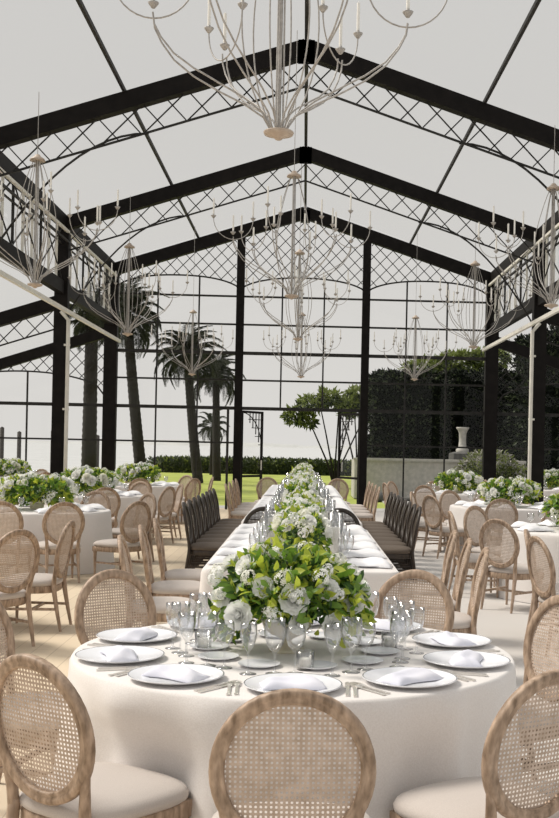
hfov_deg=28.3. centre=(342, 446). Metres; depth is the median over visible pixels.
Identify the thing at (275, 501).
napkin
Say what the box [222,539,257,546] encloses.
napkin
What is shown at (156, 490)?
tablecloth
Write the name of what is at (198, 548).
dining chair
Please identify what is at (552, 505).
flower arrangement
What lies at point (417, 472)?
wall
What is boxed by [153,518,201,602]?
dining chair
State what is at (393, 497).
dining chair
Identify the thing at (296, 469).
flower arrangement
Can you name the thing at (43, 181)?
candle
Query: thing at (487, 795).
dining chair
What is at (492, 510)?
dining chair
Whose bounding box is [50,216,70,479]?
column
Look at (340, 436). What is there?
door
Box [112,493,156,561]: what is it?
dining chair
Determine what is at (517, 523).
napkin
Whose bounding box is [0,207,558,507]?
wall
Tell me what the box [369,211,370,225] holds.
candle
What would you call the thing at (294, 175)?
chandelier
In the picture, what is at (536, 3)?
trim
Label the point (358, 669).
wine glass
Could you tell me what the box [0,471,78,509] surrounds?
flower arrangement
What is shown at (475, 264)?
chandelier
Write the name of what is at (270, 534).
candle
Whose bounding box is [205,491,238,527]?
dining chair
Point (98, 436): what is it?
mooring post
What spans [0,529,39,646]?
dining chair
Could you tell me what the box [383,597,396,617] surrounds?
wine glass
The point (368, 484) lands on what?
dining chair
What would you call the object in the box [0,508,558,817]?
floor
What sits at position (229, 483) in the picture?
dining chair
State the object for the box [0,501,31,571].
dining chair
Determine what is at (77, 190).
candle
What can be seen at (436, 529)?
dining chair
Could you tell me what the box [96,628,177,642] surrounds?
charger plate
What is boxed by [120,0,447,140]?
chandelier
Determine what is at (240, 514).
dining chair
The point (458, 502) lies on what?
napkin
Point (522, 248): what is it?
trim
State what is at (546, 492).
tablecloth
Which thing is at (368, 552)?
napkin
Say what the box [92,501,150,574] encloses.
dining chair
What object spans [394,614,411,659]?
wine glass
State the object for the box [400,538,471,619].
dining chair
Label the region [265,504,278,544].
lamp
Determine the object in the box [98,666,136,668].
knife
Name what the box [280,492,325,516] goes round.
flower arrangement
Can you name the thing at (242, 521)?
tablecloth
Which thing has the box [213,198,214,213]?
candle
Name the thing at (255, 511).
dining chair
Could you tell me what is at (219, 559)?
napkin
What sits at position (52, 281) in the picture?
beam
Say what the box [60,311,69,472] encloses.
trim
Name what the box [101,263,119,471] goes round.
column
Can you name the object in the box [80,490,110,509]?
dining chair
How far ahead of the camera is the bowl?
14.30 m
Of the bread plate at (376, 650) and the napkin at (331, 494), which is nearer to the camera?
the bread plate at (376, 650)
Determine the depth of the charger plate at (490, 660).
4.64 m
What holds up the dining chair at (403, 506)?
on the floor
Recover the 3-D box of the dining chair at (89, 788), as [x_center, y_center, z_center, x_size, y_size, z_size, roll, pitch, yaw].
[-0.878,1.158,3.854,0.551,0.954,0.618,1,0,35]
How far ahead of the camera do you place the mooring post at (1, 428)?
84.99 m
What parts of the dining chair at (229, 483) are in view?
frame, seat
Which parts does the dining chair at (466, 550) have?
seat, post, cane panel, frame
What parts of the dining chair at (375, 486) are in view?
seat, frame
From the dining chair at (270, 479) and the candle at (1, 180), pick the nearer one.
the candle at (1, 180)
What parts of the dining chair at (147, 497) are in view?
seat frame, seat, cane panel, frame, post, leg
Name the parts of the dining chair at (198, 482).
frame, cane panel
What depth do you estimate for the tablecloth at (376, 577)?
7.95 m
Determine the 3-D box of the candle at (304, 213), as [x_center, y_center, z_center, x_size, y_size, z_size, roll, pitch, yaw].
[-0.564,-3.460,16.863,0.025,0.235,0.025,1,0,-1]
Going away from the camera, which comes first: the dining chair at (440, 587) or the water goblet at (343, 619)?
the water goblet at (343, 619)
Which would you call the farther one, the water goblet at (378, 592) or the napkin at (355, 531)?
the napkin at (355, 531)
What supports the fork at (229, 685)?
on the tablecloth at (419, 737)
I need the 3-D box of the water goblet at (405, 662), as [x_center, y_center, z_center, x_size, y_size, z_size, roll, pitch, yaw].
[0.246,0.791,4.609,0.086,0.215,0.086,1,0,16]
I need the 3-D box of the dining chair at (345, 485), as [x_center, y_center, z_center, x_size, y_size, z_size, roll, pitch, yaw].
[-0.089,1.174,24.282,0.551,0.954,0.618,1,0,-2]
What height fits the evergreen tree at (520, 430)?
7.151 m
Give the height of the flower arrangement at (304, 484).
0.502 m
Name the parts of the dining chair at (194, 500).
frame, cane panel, seat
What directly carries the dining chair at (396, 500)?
on the floor
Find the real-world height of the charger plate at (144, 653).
0.023 m
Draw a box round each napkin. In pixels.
[35,507,48,512]
[67,506,98,511]
[78,503,105,508]
[99,645,138,661]
[111,492,136,495]
[114,627,156,640]
[122,490,142,494]
[141,665,209,682]
[154,483,171,485]
[165,482,178,484]
[178,617,216,627]
[207,556,238,563]
[216,546,249,554]
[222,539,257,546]
[228,533,266,540]
[233,527,267,534]
[237,523,267,529]
[253,505,274,508]
[256,502,277,505]
[257,500,279,504]
[258,498,279,501]
[260,674,326,689]
[261,496,279,498]
[264,492,277,495]
[323,493,340,496]
[326,501,347,505]
[326,504,348,507]
[326,506,349,510]
[335,524,365,530]
[339,529,369,536]
[339,535,375,542]
[339,541,378,549]
[339,548,386,557]
[346,557,391,567]
[369,618,409,630]
[377,667,442,685]
[429,631,476,645]
[449,649,482,666]
[454,500,474,504]
[462,491,474,494]
[462,502,486,506]
[474,499,489,503]
[511,521,540,526]
[515,525,553,530]
[527,505,543,508]
[538,519,558,525]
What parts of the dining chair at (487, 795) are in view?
leg, seat, post, frame, cane panel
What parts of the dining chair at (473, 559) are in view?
leg, frame, leg, post, seat frame, seat, leg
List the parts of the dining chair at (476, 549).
frame, cane panel, seat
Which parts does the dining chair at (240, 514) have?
frame, seat frame, seat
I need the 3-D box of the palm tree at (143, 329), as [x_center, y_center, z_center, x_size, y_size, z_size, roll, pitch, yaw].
[-8.165,-2.494,41.712,2.973,8.123,3.407,1,0,5]
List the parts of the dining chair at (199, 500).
frame, seat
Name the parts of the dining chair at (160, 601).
frame, cane panel, post, seat frame, seat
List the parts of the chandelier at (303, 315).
arm, arm, stem, arm, arm, arm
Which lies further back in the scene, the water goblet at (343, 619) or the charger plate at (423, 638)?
the charger plate at (423, 638)
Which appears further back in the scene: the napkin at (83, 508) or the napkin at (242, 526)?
the napkin at (83, 508)
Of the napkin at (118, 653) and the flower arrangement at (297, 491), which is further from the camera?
the flower arrangement at (297, 491)
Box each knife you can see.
[87,644,110,646]
[92,643,115,645]
[96,668,131,670]
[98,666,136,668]
[157,625,179,632]
[194,680,237,690]
[198,682,240,692]
[345,682,349,695]
[353,686,356,696]
[452,673,475,680]
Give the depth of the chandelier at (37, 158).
15.63 m
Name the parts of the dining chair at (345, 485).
cane panel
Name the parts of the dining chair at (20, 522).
cane panel, frame, seat frame, seat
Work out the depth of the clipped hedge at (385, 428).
42.85 m
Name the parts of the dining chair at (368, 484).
seat, frame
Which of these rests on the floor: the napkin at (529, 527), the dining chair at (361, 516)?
the dining chair at (361, 516)
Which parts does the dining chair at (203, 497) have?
frame, seat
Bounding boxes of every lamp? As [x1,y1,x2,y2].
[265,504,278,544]
[278,485,282,507]
[317,483,324,497]
[319,488,328,511]
[323,500,335,526]
[328,512,342,557]
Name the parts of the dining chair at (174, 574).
frame, post, seat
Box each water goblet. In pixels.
[171,601,190,653]
[189,592,207,640]
[197,612,218,666]
[264,618,285,673]
[341,617,362,673]
[362,592,378,638]
[391,609,410,663]
[396,600,414,649]
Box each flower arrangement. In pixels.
[0,457,31,476]
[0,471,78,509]
[60,465,119,494]
[114,461,160,482]
[207,533,376,653]
[267,504,332,552]
[271,498,323,546]
[280,488,326,511]
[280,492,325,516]
[282,479,320,500]
[284,474,317,490]
[287,475,318,491]
[288,465,312,479]
[290,472,319,489]
[292,470,316,479]
[297,464,315,476]
[433,468,483,492]
[477,475,543,504]
[541,492,558,525]
[544,468,558,488]
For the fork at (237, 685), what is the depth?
4.04 m
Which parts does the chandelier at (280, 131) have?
arm, arm, stem, arm, arm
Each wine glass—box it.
[165,602,180,648]
[177,611,195,656]
[178,613,194,663]
[184,601,201,643]
[197,593,211,636]
[215,620,234,668]
[239,622,256,674]
[286,625,305,672]
[324,624,341,676]
[356,623,375,670]
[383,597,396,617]
[388,604,404,646]
[389,617,405,666]
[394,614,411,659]
[409,607,424,653]
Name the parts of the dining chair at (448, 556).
seat, post, cane panel, frame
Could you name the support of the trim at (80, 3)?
attached to the wall at (213, 240)
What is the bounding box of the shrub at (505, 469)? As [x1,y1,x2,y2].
[451,449,527,493]
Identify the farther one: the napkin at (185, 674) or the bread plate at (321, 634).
the bread plate at (321, 634)
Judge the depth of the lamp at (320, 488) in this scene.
13.98 m
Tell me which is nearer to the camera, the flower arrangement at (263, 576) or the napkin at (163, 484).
the flower arrangement at (263, 576)
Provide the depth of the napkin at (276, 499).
17.24 m
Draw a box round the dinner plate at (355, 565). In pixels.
[355,565,376,567]
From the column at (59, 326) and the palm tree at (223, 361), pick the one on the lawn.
the palm tree at (223, 361)
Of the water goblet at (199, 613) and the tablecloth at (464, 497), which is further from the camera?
the tablecloth at (464, 497)
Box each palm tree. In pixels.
[69,282,133,469]
[118,273,169,463]
[150,324,226,482]
[194,354,245,480]
[198,410,229,474]
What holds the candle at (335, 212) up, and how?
on the chandelier at (294, 175)
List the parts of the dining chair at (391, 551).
seat, seat frame, post, leg, cane panel, frame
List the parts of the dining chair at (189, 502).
frame, cane panel, seat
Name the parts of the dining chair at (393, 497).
seat, frame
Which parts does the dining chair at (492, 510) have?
cane panel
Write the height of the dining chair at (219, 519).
0.954 m
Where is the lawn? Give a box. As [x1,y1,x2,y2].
[120,471,384,508]
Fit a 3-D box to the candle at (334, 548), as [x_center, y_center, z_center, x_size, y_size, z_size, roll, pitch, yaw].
[-0.058,0.759,8.934,0.070,0.244,0.070,1,0,-2]
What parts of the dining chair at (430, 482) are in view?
cane panel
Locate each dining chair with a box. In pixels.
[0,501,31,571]
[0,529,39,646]
[0,602,63,781]
[0,653,191,817]
[1,520,75,631]
[33,469,47,474]
[36,502,84,582]
[74,569,156,644]
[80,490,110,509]
[89,487,120,527]
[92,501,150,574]
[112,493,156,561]
[117,535,196,627]
[127,478,151,504]
[129,481,151,505]
[133,486,175,543]
[138,525,199,625]
[151,484,183,539]
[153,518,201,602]
[166,478,200,523]
[178,475,193,500]
[182,502,223,568]
[187,499,226,568]
[191,477,213,512]
[192,497,230,568]
[197,495,232,565]
[201,493,236,560]
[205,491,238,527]
[208,688,376,817]
[209,490,240,524]
[212,488,242,521]
[224,483,249,518]
[228,482,251,510]
[232,480,254,507]
[235,479,256,504]
[243,506,279,523]
[254,477,277,501]
[328,478,349,503]
[328,508,359,525]
[348,481,369,507]
[350,483,373,510]
[352,485,376,513]
[354,487,380,520]
[361,492,392,524]
[362,493,395,527]
[363,495,398,530]
[367,497,402,563]
[370,499,406,568]
[372,569,453,631]
[373,501,411,569]
[376,504,415,579]
[379,506,421,582]
[382,483,411,521]
[387,481,398,495]
[389,669,558,817]
[400,530,456,595]
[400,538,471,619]
[405,547,488,634]
[410,491,446,552]
[414,485,445,531]
[422,495,465,558]
[426,481,441,490]
[439,490,461,537]
[448,511,500,597]
[463,506,499,586]
[473,492,488,501]
[479,519,543,613]
[485,498,517,540]
[518,595,558,779]
[524,529,558,632]
[526,536,558,654]
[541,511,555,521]
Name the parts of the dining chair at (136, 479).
cane panel, frame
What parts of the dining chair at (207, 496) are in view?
frame, seat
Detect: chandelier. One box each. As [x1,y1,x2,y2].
[0,100,119,287]
[67,196,188,335]
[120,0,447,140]
[150,242,233,375]
[211,30,371,299]
[245,164,350,340]
[263,196,340,377]
[373,233,456,380]
[419,243,531,348]
[477,134,558,308]
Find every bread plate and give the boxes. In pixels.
[190,642,229,650]
[198,651,238,660]
[218,634,251,641]
[238,659,280,668]
[258,631,278,637]
[295,660,337,670]
[307,632,327,639]
[342,655,383,664]
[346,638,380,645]
[360,646,399,655]
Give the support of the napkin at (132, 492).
on the tablecloth at (126, 501)
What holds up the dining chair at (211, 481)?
on the floor
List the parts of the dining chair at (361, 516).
seat, seat frame, frame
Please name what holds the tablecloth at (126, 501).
on the floor
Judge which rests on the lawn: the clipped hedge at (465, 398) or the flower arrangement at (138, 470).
the clipped hedge at (465, 398)
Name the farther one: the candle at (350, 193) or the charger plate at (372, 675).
the candle at (350, 193)
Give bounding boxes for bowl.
[29,502,43,509]
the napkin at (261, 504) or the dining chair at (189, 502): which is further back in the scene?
the napkin at (261, 504)
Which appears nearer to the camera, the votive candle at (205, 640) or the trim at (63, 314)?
the votive candle at (205, 640)
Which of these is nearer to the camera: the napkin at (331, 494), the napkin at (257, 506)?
the napkin at (257, 506)
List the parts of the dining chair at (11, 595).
seat frame, seat, cane panel, frame, post, leg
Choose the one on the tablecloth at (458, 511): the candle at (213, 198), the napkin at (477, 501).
the napkin at (477, 501)
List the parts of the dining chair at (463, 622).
seat, seat frame, leg, post, cane panel, frame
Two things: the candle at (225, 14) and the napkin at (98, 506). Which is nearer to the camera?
the candle at (225, 14)
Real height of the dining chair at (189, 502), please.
0.954 m
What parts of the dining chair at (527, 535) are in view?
leg, frame, seat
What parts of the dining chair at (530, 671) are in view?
post, leg, seat, seat frame, frame, cane panel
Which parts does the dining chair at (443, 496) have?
cane panel, frame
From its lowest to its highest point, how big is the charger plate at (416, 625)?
0.023 m
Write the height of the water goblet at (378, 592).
0.215 m
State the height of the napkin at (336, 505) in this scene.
0.066 m
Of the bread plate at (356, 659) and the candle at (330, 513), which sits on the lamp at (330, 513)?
the candle at (330, 513)
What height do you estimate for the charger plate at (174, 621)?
0.023 m
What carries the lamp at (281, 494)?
on the tablecloth at (242, 521)
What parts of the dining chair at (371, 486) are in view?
seat, frame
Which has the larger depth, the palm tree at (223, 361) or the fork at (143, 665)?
the palm tree at (223, 361)
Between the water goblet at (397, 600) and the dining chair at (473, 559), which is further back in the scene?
the dining chair at (473, 559)
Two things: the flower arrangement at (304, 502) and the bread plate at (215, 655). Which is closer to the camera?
the bread plate at (215, 655)
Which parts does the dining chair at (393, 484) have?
cane panel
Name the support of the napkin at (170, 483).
on the dinner plate
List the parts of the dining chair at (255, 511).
cane panel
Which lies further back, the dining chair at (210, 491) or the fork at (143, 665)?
the dining chair at (210, 491)
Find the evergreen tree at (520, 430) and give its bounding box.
[500,325,558,484]
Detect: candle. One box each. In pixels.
[0,180,2,196]
[43,181,44,196]
[46,193,47,208]
[50,172,51,187]
[69,198,70,212]
[77,190,78,204]
[117,190,118,204]
[195,631,211,649]
[207,0,210,25]
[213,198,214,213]
[223,12,226,41]
[267,186,268,201]
[268,517,274,543]
[273,206,274,222]
[280,196,281,210]
[296,649,314,670]
[304,213,305,227]
[321,199,322,214]
[326,512,332,525]
[330,527,339,553]
[332,208,333,222]
[335,212,336,226]
[339,18,342,45]
[350,193,351,208]
[356,1,359,30]
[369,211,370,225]
[381,631,397,647]
[406,0,409,8]
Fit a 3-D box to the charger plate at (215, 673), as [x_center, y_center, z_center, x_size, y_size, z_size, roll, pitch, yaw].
[-0.629,0.869,4.190,0.366,0.023,0.366,1,0,34]
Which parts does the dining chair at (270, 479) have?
cane panel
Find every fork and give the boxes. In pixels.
[108,665,145,675]
[226,681,232,694]
[234,680,240,694]
[345,683,386,694]
[349,681,390,693]
[437,669,486,674]
[446,671,487,675]
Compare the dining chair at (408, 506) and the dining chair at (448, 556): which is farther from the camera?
the dining chair at (408, 506)
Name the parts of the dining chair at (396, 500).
seat, frame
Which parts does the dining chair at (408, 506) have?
seat, cane panel, frame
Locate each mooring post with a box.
[0,427,3,476]
[17,431,20,458]
[96,435,99,467]
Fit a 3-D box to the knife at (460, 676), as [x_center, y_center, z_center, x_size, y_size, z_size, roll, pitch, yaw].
[0.445,0.898,4.354,0.018,0.006,0.230,1,0,-36]
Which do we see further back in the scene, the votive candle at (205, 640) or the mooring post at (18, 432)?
the mooring post at (18, 432)
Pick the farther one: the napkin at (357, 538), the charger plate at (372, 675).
the napkin at (357, 538)
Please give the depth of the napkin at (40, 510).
13.59 m
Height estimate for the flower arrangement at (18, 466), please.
0.502 m
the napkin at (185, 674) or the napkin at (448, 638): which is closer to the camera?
the napkin at (185, 674)
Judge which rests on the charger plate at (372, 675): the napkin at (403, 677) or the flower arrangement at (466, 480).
the napkin at (403, 677)
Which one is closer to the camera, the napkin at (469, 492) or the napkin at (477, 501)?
the napkin at (477, 501)
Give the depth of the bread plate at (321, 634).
5.16 m
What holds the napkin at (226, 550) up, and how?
on the dinner plate
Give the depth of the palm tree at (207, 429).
61.61 m
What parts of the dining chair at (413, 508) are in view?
seat, cane panel, frame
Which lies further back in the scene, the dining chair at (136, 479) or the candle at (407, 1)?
the dining chair at (136, 479)
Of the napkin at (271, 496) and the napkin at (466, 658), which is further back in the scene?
the napkin at (271, 496)
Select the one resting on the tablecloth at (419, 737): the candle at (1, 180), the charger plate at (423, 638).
the charger plate at (423, 638)
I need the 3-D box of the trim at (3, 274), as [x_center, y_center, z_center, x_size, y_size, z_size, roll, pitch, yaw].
[-5.389,-2.704,19.522,0.060,0.075,17.600,1,0,-2]
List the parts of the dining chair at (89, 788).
post, leg, cane panel, frame, post, seat frame, seat, leg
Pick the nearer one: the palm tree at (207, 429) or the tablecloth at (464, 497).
the tablecloth at (464, 497)
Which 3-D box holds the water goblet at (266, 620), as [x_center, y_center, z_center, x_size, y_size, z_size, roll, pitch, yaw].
[-0.263,0.780,4.324,0.086,0.215,0.086,1,0,-2]
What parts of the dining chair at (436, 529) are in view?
leg, cane panel, frame, leg, seat, seat frame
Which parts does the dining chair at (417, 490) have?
cane panel, frame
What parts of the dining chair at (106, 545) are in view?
leg, seat, seat frame, frame, cane panel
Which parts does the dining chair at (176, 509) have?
seat, leg, cane panel, frame, leg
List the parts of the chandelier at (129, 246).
arm, arm, stem, crown, arm, arm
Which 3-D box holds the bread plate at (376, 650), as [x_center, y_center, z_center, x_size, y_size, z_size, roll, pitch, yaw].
[0.165,0.889,4.803,0.174,0.014,0.174,1,0,-20]
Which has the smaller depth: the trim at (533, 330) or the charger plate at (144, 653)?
the charger plate at (144, 653)
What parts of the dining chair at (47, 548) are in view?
post, leg, seat, seat frame, cane panel, frame, leg, leg, post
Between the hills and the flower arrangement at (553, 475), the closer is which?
the flower arrangement at (553, 475)
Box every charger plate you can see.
[75,645,164,663]
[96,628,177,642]
[127,664,224,684]
[167,616,213,629]
[243,673,342,692]
[362,667,457,687]
[363,619,421,632]
[412,632,491,647]
[423,650,510,668]
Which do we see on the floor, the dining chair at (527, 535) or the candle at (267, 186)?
the dining chair at (527, 535)
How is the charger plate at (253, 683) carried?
on the tablecloth at (419, 737)
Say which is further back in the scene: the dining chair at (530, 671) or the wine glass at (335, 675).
the dining chair at (530, 671)
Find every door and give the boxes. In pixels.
[240,410,263,502]
[337,413,359,503]
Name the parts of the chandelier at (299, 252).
arm, arm, stem, crown, suspension rod, arm, arm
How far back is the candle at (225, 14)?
8.48 m
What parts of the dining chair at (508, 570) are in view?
leg, cane panel, frame, leg, leg, seat frame, seat, post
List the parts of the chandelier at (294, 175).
arm, stem, crown, suspension rod, arm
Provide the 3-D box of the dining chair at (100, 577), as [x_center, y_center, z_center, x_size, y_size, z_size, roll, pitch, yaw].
[-1.091,1.153,5.868,0.551,0.954,0.618,1,0,-40]
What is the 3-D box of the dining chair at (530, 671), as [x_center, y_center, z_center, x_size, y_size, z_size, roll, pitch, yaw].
[0.818,1.193,5.279,0.618,0.954,0.551,1,0,-24]
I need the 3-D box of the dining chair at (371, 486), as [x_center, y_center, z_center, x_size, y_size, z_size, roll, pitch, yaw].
[0.310,1.183,21.928,0.618,0.954,0.551,1,0,-2]
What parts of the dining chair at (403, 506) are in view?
seat, frame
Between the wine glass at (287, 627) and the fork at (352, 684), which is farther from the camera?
the wine glass at (287, 627)
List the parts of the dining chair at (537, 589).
leg, post, cane panel, frame, seat, leg, post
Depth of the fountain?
40.50 m
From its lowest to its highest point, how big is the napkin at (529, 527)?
0.066 m
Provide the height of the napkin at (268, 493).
0.066 m
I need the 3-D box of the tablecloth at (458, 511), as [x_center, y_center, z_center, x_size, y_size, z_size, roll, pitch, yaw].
[2.681,1.325,17.618,2.064,0.752,2.065,1,0,-8]
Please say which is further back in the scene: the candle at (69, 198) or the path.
the path
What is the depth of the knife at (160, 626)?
5.32 m
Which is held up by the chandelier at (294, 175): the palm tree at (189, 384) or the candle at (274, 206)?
the candle at (274, 206)
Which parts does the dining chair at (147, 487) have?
cane panel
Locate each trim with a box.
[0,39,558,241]
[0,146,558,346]
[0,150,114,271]
[0,167,116,276]
[0,181,116,282]
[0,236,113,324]
[0,270,120,342]
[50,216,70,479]
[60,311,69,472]
[76,0,198,238]
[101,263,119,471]
[225,408,228,508]
[304,0,308,208]
[409,0,540,244]
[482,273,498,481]
[482,307,558,350]
[488,223,558,285]
[488,234,558,293]
[490,280,558,333]
[491,210,558,280]
[527,323,540,482]
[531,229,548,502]
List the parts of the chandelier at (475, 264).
arm, stem, crown, arm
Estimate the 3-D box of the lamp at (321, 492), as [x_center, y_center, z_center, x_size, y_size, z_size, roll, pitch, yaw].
[-0.310,0.707,16.200,0.124,0.360,0.124,1,0,-2]
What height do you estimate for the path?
0.050 m
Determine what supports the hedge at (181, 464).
on the lawn
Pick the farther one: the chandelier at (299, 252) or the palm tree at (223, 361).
the palm tree at (223, 361)
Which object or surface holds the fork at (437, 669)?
on the tablecloth at (419, 737)
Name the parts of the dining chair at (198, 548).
frame, leg, cane panel, post, seat frame, seat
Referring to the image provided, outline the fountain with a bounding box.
[449,427,473,459]
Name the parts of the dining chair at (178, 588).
frame, cane panel, post, seat frame, seat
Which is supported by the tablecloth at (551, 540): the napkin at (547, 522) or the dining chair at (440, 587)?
the napkin at (547, 522)
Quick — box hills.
[4,440,357,448]
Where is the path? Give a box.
[205,505,384,510]
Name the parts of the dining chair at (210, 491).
frame, seat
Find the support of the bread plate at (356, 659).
on the tablecloth at (419, 737)
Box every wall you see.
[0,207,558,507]
[351,458,525,497]
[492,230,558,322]
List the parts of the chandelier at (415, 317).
arm, arm, arm, stem, arm, arm, arm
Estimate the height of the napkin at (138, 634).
0.040 m
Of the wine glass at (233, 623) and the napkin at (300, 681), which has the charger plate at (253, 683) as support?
the napkin at (300, 681)
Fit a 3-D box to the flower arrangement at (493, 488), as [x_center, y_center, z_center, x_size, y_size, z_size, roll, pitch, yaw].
[2.677,0.698,17.603,1.069,0.502,1.017,1,0,14]
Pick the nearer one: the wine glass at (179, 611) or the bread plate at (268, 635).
the wine glass at (179, 611)
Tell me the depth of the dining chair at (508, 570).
11.32 m
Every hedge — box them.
[146,455,351,475]
[367,367,452,458]
[438,366,517,460]
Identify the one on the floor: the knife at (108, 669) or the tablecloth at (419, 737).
the tablecloth at (419, 737)
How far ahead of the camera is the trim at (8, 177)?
21.24 m
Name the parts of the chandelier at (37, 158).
arm, arm, stem, crown, suspension rod, arm, arm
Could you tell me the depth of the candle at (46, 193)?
14.83 m
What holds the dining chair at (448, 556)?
on the floor
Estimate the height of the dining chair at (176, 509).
0.954 m
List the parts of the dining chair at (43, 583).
leg, seat, seat frame, post, leg, frame, cane panel, leg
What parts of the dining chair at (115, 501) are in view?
cane panel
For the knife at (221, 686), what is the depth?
4.01 m
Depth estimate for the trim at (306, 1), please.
20.40 m
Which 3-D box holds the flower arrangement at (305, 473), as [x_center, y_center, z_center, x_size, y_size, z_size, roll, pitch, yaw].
[-0.580,0.630,16.754,0.471,0.502,0.913,1,0,-5]
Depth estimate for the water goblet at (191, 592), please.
5.01 m
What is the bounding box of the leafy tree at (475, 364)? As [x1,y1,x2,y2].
[397,346,511,372]
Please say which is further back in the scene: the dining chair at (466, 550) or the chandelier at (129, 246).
the chandelier at (129, 246)
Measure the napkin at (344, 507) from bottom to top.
0.066 m
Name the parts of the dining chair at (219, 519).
frame, seat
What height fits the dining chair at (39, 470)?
0.954 m
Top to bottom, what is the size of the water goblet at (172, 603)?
0.215 m
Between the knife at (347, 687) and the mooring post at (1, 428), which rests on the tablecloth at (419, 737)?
the knife at (347, 687)
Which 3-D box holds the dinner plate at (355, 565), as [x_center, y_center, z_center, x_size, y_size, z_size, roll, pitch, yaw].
[0.193,0.887,8.282,0.268,0.020,0.268,1,0,-2]
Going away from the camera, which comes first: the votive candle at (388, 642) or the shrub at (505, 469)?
the votive candle at (388, 642)
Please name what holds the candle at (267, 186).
on the chandelier at (294, 175)
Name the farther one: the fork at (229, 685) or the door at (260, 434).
the door at (260, 434)
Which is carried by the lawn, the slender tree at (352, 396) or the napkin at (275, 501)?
the slender tree at (352, 396)
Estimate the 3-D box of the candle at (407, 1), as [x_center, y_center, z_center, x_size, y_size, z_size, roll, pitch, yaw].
[0.466,-3.198,7.774,0.025,0.235,0.025,1,0,12]
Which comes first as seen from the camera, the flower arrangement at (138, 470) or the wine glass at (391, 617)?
the wine glass at (391, 617)
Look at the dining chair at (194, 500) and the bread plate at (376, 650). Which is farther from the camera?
the dining chair at (194, 500)
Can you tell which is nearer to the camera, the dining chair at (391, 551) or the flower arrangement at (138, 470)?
the dining chair at (391, 551)
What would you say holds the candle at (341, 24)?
on the chandelier at (280, 131)
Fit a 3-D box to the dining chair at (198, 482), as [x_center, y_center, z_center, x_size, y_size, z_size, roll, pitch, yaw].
[-3.253,1.108,22.758,0.618,0.954,0.551,1,0,33]
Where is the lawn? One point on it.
(249, 493)
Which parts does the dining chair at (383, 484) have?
frame, cane panel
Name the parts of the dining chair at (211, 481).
frame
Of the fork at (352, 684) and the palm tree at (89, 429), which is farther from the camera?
the palm tree at (89, 429)
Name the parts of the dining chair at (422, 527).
frame, seat frame, seat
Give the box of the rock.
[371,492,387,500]
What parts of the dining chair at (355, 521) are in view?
cane panel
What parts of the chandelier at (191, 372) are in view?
arm, arm, arm, stem, suspension rod, arm, arm, arm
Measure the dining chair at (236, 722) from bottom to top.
0.954 m
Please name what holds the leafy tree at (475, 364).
on the lawn
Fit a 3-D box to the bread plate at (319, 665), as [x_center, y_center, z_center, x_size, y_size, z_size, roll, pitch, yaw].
[-0.105,0.884,4.458,0.174,0.014,0.174,1,0,-38]
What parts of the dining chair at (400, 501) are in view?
seat, frame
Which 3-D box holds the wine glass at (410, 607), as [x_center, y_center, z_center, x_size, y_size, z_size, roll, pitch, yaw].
[0.327,0.800,4.820,0.068,0.200,0.068,1,0,16]
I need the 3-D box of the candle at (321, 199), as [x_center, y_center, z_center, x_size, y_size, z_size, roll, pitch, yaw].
[-0.289,-3.454,15.861,0.025,0.235,0.025,1,0,-1]
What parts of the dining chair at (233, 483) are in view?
frame, seat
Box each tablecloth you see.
[0,505,114,575]
[44,492,143,527]
[54,618,521,817]
[113,483,183,522]
[197,528,399,618]
[241,500,362,526]
[261,487,342,498]
[413,491,501,531]
[443,504,553,552]
[498,525,558,604]
[510,488,558,501]
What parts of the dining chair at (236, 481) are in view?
frame, seat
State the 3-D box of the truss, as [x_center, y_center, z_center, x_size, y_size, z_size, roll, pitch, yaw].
[-5.582,-3.928,19.502,0.061,1.139,17.625,1,0,-2]
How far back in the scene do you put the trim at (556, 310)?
23.24 m
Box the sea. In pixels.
[4,442,357,475]
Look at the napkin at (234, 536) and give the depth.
10.25 m
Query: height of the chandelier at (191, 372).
3.646 m
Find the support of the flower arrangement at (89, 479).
on the tablecloth at (126, 501)
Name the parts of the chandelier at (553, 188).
arm, arm, stem, crown, suspension rod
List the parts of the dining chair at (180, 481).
cane panel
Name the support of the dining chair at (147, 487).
on the floor
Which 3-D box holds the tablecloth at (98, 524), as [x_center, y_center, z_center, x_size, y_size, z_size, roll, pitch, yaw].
[-3.955,1.186,14.368,2.064,0.752,2.065,1,0,30]
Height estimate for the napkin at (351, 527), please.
0.066 m
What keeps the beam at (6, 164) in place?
attached to the truss
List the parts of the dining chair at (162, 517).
seat frame, seat, frame, cane panel, leg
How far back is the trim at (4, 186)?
21.00 m
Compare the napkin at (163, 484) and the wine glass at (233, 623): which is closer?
the wine glass at (233, 623)
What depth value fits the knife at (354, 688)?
4.01 m
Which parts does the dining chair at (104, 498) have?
cane panel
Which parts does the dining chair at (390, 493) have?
seat, frame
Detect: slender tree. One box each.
[279,384,368,486]
[333,389,359,458]
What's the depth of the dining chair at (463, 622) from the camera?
7.80 m
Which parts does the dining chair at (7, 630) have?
cane panel, frame, post, seat frame, seat, leg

